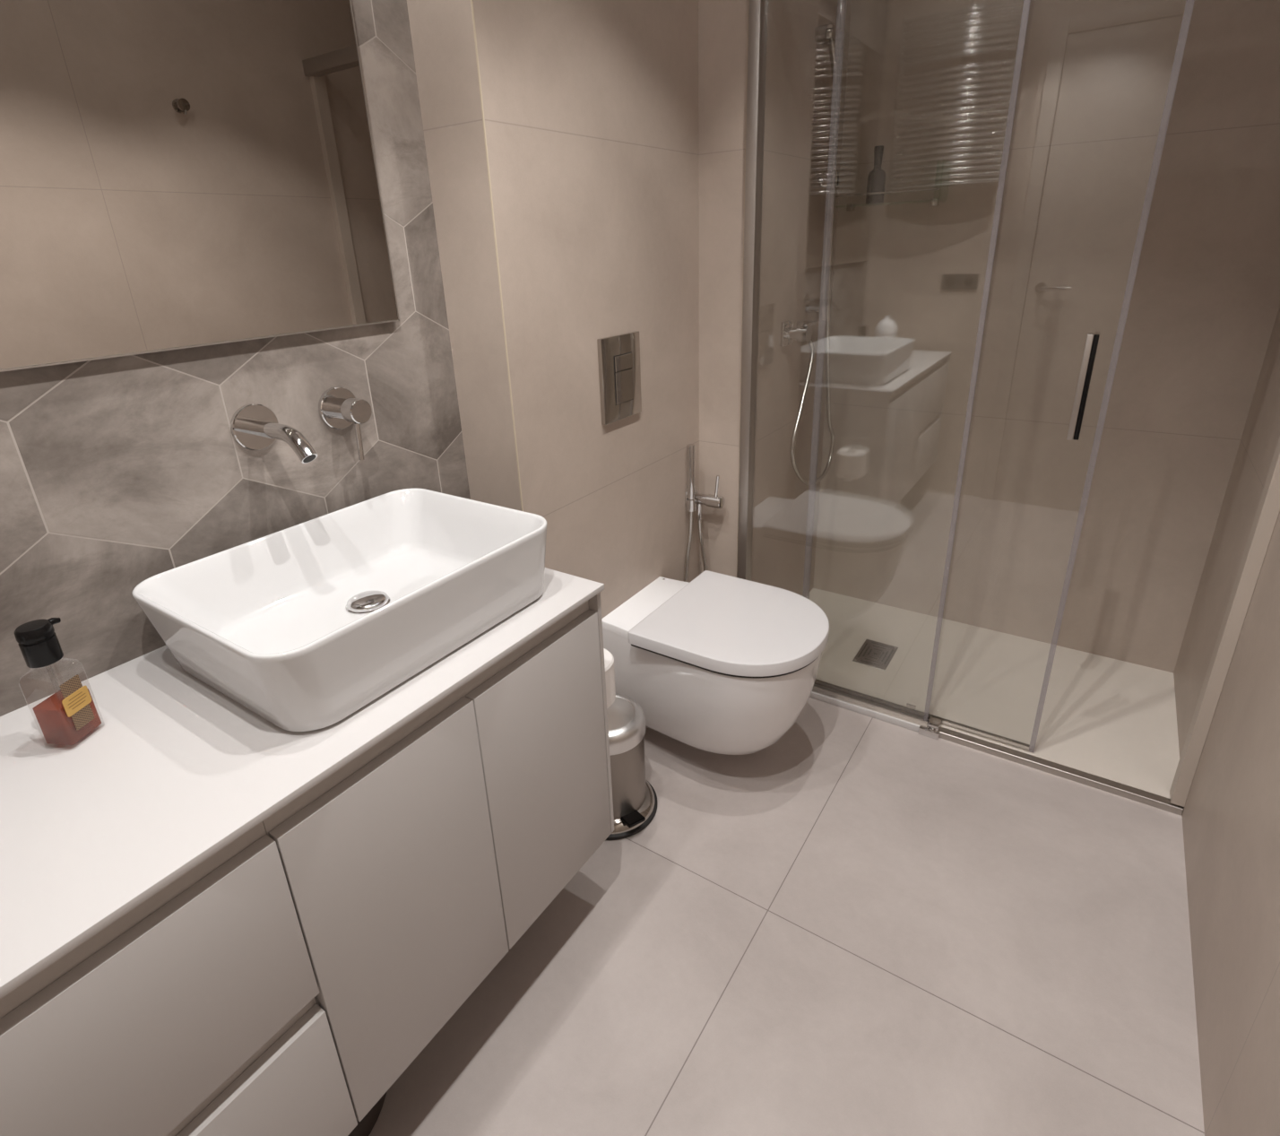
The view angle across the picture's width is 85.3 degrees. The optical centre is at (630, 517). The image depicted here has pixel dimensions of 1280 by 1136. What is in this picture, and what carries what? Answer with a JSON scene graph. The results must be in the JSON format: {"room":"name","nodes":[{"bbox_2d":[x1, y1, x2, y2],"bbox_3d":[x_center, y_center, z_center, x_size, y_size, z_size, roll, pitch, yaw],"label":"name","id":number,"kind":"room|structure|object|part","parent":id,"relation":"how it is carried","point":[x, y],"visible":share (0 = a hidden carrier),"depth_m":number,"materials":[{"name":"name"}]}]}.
{"room":"bathroom","nodes":[
{"label":"bathroom","id":0,"kind":"room"},
{"bbox_2d":[0,0,470,716],"bbox_3d":[-0.790,-0.202,0.890,0.100,2.360,1.364,12,25,32],"label":"wall","id":1,"kind":"structure","parent":0,"point":[116,473],"depth_m":1.05,"materials":[{"name":"tile"}]},
{"bbox_2d":[0,821,357,1135],"bbox_3d":[-0.694,0.602,0.785,0.452,0.542,0.462,12,25,32],"label":"drawer cabinet","id":2,"kind":"object","parent":1,"relation":"attached to","point":[195,1011],"visible":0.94,"depth_m":0.71,"materials":[{"name":"white wood"}]},
{"bbox_3d":[-0.505,0.784,0.732,0.019,0.227,0.448,12,25,32],"label":"drawer","id":3,"kind":"part","parent":2,"relation":"part of","materials":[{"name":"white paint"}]},
{"bbox_2d":[0,0,399,371],"bbox_3d":[-0.753,-0.598,0.711,0.015,0.876,1.089,12,25,32],"label":"wall mirror","id":4,"kind":"object","parent":1,"relation":"attached to","point":[175,174],"visible":1,"depth_m":0.95,"materials":[{"name":"grey mirror"}]},
{"bbox_2d":[230,403,317,463],"bbox_3d":[-0.539,-0.129,1.070,0.150,0.079,0.074,12,25,32],"label":"spout","id":5,"kind":"object","parent":1,"relation":"attached to","point":[253,426],"visible":1,"depth_m":1.08,"materials":[{"name":"silver metal"}]},
{"bbox_3d":[-0.535,-0.117,1.072,0.141,0.055,0.025,12,25,32],"label":"spout","id":6,"kind":"part","parent":5,"relation":"part of","materials":[{"name":"silver metal"}]},
{"bbox_2d":[318,386,371,459],"bbox_3d":[-0.487,-0.165,1.214,0.069,0.121,0.074,12,25,32],"label":"mixer","id":7,"kind":"object","parent":1,"relation":"attached to","point":[339,408],"visible":1,"depth_m":1.20,"materials":[{"name":"silver metal"}]},
{"bbox_3d":[-0.484,-0.186,1.204,0.060,0.042,0.042,12,25,32],"label":"knob","id":8,"kind":"part","parent":7,"relation":"part of","materials":[{"name":"silver metal"}]},
{"bbox_3d":[-0.471,-0.132,1.206,0.009,0.065,0.013,9,24,26],"label":"lever","id":9,"kind":"part","parent":7,"relation":"part of","materials":[{"name":"silver metal"}]},
{"bbox_2d":[262,592,614,1121],"bbox_3d":[-0.397,0.432,1.191,0.452,0.542,0.599,12,25,32],"label":"vanity cabinet","id":10,"kind":"object","parent":1,"relation":"attached to","point":[412,869],"visible":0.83,"depth_m":0.99,"materials":[{"name":"white wood"}]},
{"bbox_2d":[0,567,604,998],"bbox_3d":[-0.532,0.248,0.913,0.460,0.011,1.060,12,25,32],"label":"countertop","id":11,"kind":"structure","parent":10,"relation":"on","point":[176,769],"depth_m":0.78,"materials":[{"name":"white stone"}]},
{"bbox_2d":[13,617,103,748],"bbox_3d":[-0.686,0.196,0.829,0.042,0.157,0.050,1,21,8],"label":"soap bottle","id":12,"kind":"object","parent":11,"relation":"on","point":[70,713],"visible":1,"depth_m":0.82,"materials":[{"name":"brown glass"}]},
{"bbox_3d":[-0.686,0.217,0.837,0.041,0.113,0.048,1,21,8],"label":"glass","id":13,"kind":"part","parent":12,"relation":"part of","materials":[{"name":"clear glass"}]},
{"bbox_2d":[131,488,546,731],"bbox_3d":[-0.411,0.107,1.076,0.379,0.122,0.501,12,25,32],"label":"washbasin","id":14,"kind":"object","parent":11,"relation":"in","point":[305,625],"visible":1,"depth_m":1.05,"materials":[{"name":"ceramic"}]},
{"bbox_3d":[-0.302,0.537,0.966,0.019,0.502,0.291,12,25,32],"label":"door","id":15,"kind":"part","parent":10,"relation":"part of","materials":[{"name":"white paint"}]},
{"bbox_3d":[-0.138,0.443,1.191,0.019,0.502,0.293,12,25,32],"label":"door","id":16,"kind":"part","parent":10,"relation":"part of","materials":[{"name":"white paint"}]},
{"bbox_3d":[-0.232,0.338,1.416,0.452,0.542,0.010,12,25,32],"label":"panel","id":17,"kind":"part","parent":10,"relation":"part of","materials":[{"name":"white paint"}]},
{"bbox_3d":[-0.099,0.327,1.384,0.060,0.154,0.101,12,25,32],"label":"holder","id":18,"kind":"object","parent":10,"relation":"attached to","visible":0},
{"bbox_2d":[603,648,615,708],"bbox_3d":[-0.087,0.326,1.402,0.111,0.093,0.111,12,25,32],"label":"toilet roll","id":19,"kind":"object","parent":18,"relation":"on","point":[609,660],"visible":0.15,"depth_m":1.38,"materials":[{"name":"white paper"}]},
{"bbox_2d":[406,0,699,618],"bbox_3d":[-0.133,-0.528,1.661,0.254,2.360,0.759,12,25,32],"label":"wall","id":20,"kind":"structure","parent":0,"point":[591,107],"depth_m":1.46,"materials":[{"name":"beige tile"}]},
{"bbox_2d":[470,0,523,510],"bbox_3d":[-0.240,-0.385,1.304,0.003,2.360,0.003,12,25,32],"label":"trim","id":21,"kind":"structure","parent":20,"relation":"attached to","point":[471,1],"depth_m":1.26,"materials":[{"name":"metal"}]},
{"bbox_2d":[596,330,641,424],"bbox_3d":[-0.022,-0.331,1.644,0.016,0.196,0.156,12,25,32],"label":"flush plate","id":22,"kind":"object","parent":20,"relation":"attached to","point":[618,356],"visible":1,"depth_m":1.63,"materials":[{"name":"metal"}]},
{"bbox_2d":[683,443,724,581],"bbox_3d":[0.215,0.053,2.056,0.104,0.549,0.098,12,25,32],"label":"bidet sprayer","id":23,"kind":"object","parent":20,"relation":"attached to","point":[694,500],"visible":0.7,"depth_m":2.02,"materials":[{"name":"silver metal"}]},
{"bbox_3d":[0.246,-0.087,1.984,0.009,0.072,0.022,-8,22,-15],"label":"lever","id":24,"kind":"part","parent":23,"relation":"part of","materials":[{"name":"silver metal"}]},
{"bbox_2d":[601,570,829,754],"bbox_3d":[0.228,0.405,1.794,0.527,0.367,0.394,12,25,32],"label":"toilet","id":25,"kind":"object","parent":20,"relation":"attached to","point":[715,662],"visible":0.99,"depth_m":1.65,"materials":[{"name":"white ceramic"}]},
{"bbox_3d":[0.224,0.421,1.804,0.516,0.330,0.378,12,25,32],"label":"bowl","id":26,"kind":"part","parent":25,"relation":"part of","materials":[{"name":"white ceramic"}]},
{"bbox_3d":[0.271,0.277,1.709,0.402,0.007,0.386,12,25,32],"label":"seat","id":27,"kind":"part","parent":25,"relation":"part of","materials":[{"name":"white plastic"}]},
{"bbox_3d":[0.271,0.259,1.702,0.410,0.032,0.394,12,25,32],"label":"lid","id":28,"kind":"part","parent":25,"relation":"part of","materials":[{"name":"white plastic"}]},
{"bbox_2d":[698,0,851,596],"bbox_3d":[0.351,-0.755,2.194,0.406,2.360,0.742,12,25,32],"label":"wall partition","id":29,"kind":"structure","parent":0,"point":[799,72],"depth_m":1.94,"materials":[{"name":"beige tile"}]},
{"bbox_2d":[736,16,748,564],"bbox_3d":[0.294,-0.604,1.812,0.004,2.360,0.001,12,25,32],"label":"trim","id":30,"kind":"structure","parent":29,"relation":"attached to","point":[748,16],"depth_m":1.81,"materials":[{"name":"silver metal"}]},
{"bbox_2d":[779,320,818,345],"bbox_3d":[0.494,-0.540,2.036,0.075,0.068,0.100,12,25,32],"label":"shower mixer","id":31,"kind":"object","parent":29,"relation":"attached to","point":[803,332],"visible":1,"depth_m":2.01,"materials":[{"name":"silver metal"}]},
{"bbox_3d":[0.459,-0.541,2.042,0.010,0.068,0.070,12,25,32],"label":"wall plate","id":32,"kind":"part","parent":31,"relation":"part of","materials":[{"name":"silver metal"}]},
{"bbox_3d":[0.517,-0.563,2.016,0.025,0.008,0.090,12,25,32],"label":"lever","id":33,"kind":"part","parent":31,"relation":"part of","materials":[{"name":"silver metal"}]},
{"bbox_2d":[805,0,847,319],"bbox_3d":[0.558,-1.060,1.968,0.072,0.965,0.041,12,25,32],"label":"riser rail","id":34,"kind":"object","parent":29,"relation":"attached to","point":[825,179],"visible":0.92,"depth_m":1.99,"materials":[{"name":"silver metal"}]},
{"bbox_2d":[789,23,841,485],"bbox_3d":[0.568,-0.703,2.095,0.081,1.287,0.397,12,25,32],"label":"shower","id":35,"kind":"object","parent":34,"relation":"attached to","point":[827,35],"visible":0.82,"depth_m":2.04,"materials":[{"name":"metal"}]},
{"bbox_2d":[796,320,808,327],"bbox_3d":[0.525,-0.574,2.123,0.022,0.050,0.050,12,25,32],"label":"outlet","id":36,"kind":"object","parent":35,"relation":"attached to","point":[802,321],"depth_m":2.10,"materials":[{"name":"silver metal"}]},
{"bbox_2d":[368,697,1204,1135],"bbox_3d":[0.291,0.833,1.514,1.686,0.100,2.865,12,25,32],"label":"floor","id":37,"kind":"structure","parent":0,"point":[851,923],"depth_m":1.31,"materials":[{"name":"beige tile"}]},
{"bbox_2d":[347,1091,386,1135],"bbox_3d":[-0.536,0.895,1.109,0.286,0.139,0.286,12,25,32],"label":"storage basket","id":38,"kind":"object","parent":37,"relation":"on","point":[365,1126],"visible":0.02,"depth_m":1.08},
{"bbox_2d":[605,693,657,839],"bbox_3d":[-0.047,0.582,1.668,0.233,0.281,0.224,12,25,32],"label":"pedal bin","id":39,"kind":"object","parent":37,"relation":"on","point":[634,798],"visible":0.46,"depth_m":1.61,"materials":[{"name":"silver metal"}]},
{"bbox_3d":[-0.055,0.476,1.629,0.179,0.056,0.179,12,25,32],"label":"lid","id":40,"kind":"part","parent":39,"relation":"part of","materials":[{"name":"silver metal"}]},
{"bbox_2d":[804,588,1179,798],"bbox_3d":[1.007,0.480,2.178,1.130,0.022,0.622,12,25,32],"label":"shower tray","id":41,"kind":"object","parent":37,"relation":"on","point":[1115,720],"depth_m":2.08,"materials":[{"name":"white ceramic"}]},
{"bbox_3d":[0.798,0.445,2.265,0.104,0.003,0.156,12,25,32],"label":"drain grate","id":42,"kind":"part","parent":41,"relation":"part of","materials":[{"name":"silver metal"}]},
{"bbox_2d":[736,0,1279,815],"bbox_3d":[0.785,-0.309,1.590,1.146,1.934,0.064,12,25,32],"label":"shower door frame","id":43,"kind":"structure","parent":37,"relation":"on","point":[1268,507],"depth_m":1.69,"materials":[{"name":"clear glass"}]},
{"bbox_3d":[0.559,-0.351,1.740,0.556,1.870,0.008,12,25,32],"label":"glass pane","id":44,"kind":"part","parent":43,"relation":"part of","materials":[{"name":"clear glass"}]},
{"bbox_3d":[0.826,0.580,1.928,1.128,0.030,0.026,12,25,32],"label":"sill","id":45,"kind":"part","parent":43,"relation":"part of","materials":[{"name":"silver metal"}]},
{"bbox_2d":[813,4,1192,750],"bbox_3d":[0.743,-0.310,1.634,0.642,1.864,0.038,12,25,32],"label":"sliding door","id":46,"kind":"structure","parent":43,"relation":"attached to","point":[1086,368],"depth_m":1.51,"materials":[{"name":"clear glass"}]},
{"bbox_3d":[0.955,-0.275,1.477,0.012,0.224,0.012,12,25,32],"label":"pull handle","id":47,"kind":"part","parent":46,"relation":"part of","materials":[{"name":"black metal"}]},
{"bbox_2d":[812,0,1279,672],"bbox_3d":[1.166,-0.724,2.030,1.130,2.360,0.100,12,25,32],"label":"wall","id":48,"kind":"structure","parent":0,"point":[929,82],"depth_m":2.00,"materials":[{"name":"beige tile"}]},
{"bbox_2d":[834,159,950,211],"bbox_3d":[0.764,-0.984,2.075,0.326,0.114,0.115,12,25,32],"label":"glass shelf","id":49,"kind":"object","parent":48,"relation":"attached to","point":[934,202],"visible":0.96,"depth_m":2.06,"materials":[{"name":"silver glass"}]},
{"bbox_2d":[865,145,886,204],"bbox_3d":[0.736,-1.022,2.076,0.052,0.157,0.052,12,25,32],"label":"shampoo bottle","id":50,"kind":"object","parent":49,"relation":"on","point":[877,177],"visible":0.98,"depth_m":2.06,"materials":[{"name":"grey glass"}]},
{"bbox_3d":[0.734,-0.953,2.041,0.322,0.006,0.006,12,25,32],"label":"rail","id":51,"kind":"part","parent":49,"relation":"part of","materials":[{"name":"silver metal"}]},
{"bbox_3d":[0.767,-0.940,2.088,0.312,0.006,0.111,12,25,32],"label":"shelf pane","id":52,"kind":"part","parent":49,"relation":"part of","materials":[{"name":"clear glass"}]},
{"bbox_2d":[1173,305,1279,1135],"bbox_3d":[0.902,-0.174,0.645,0.100,2.360,2.865,12,25,32],"label":"wall","id":53,"kind":"structure","parent":0,"point":[1231,815],"depth_m":1.23,"materials":[{"name":"beige tile"}]}
]}

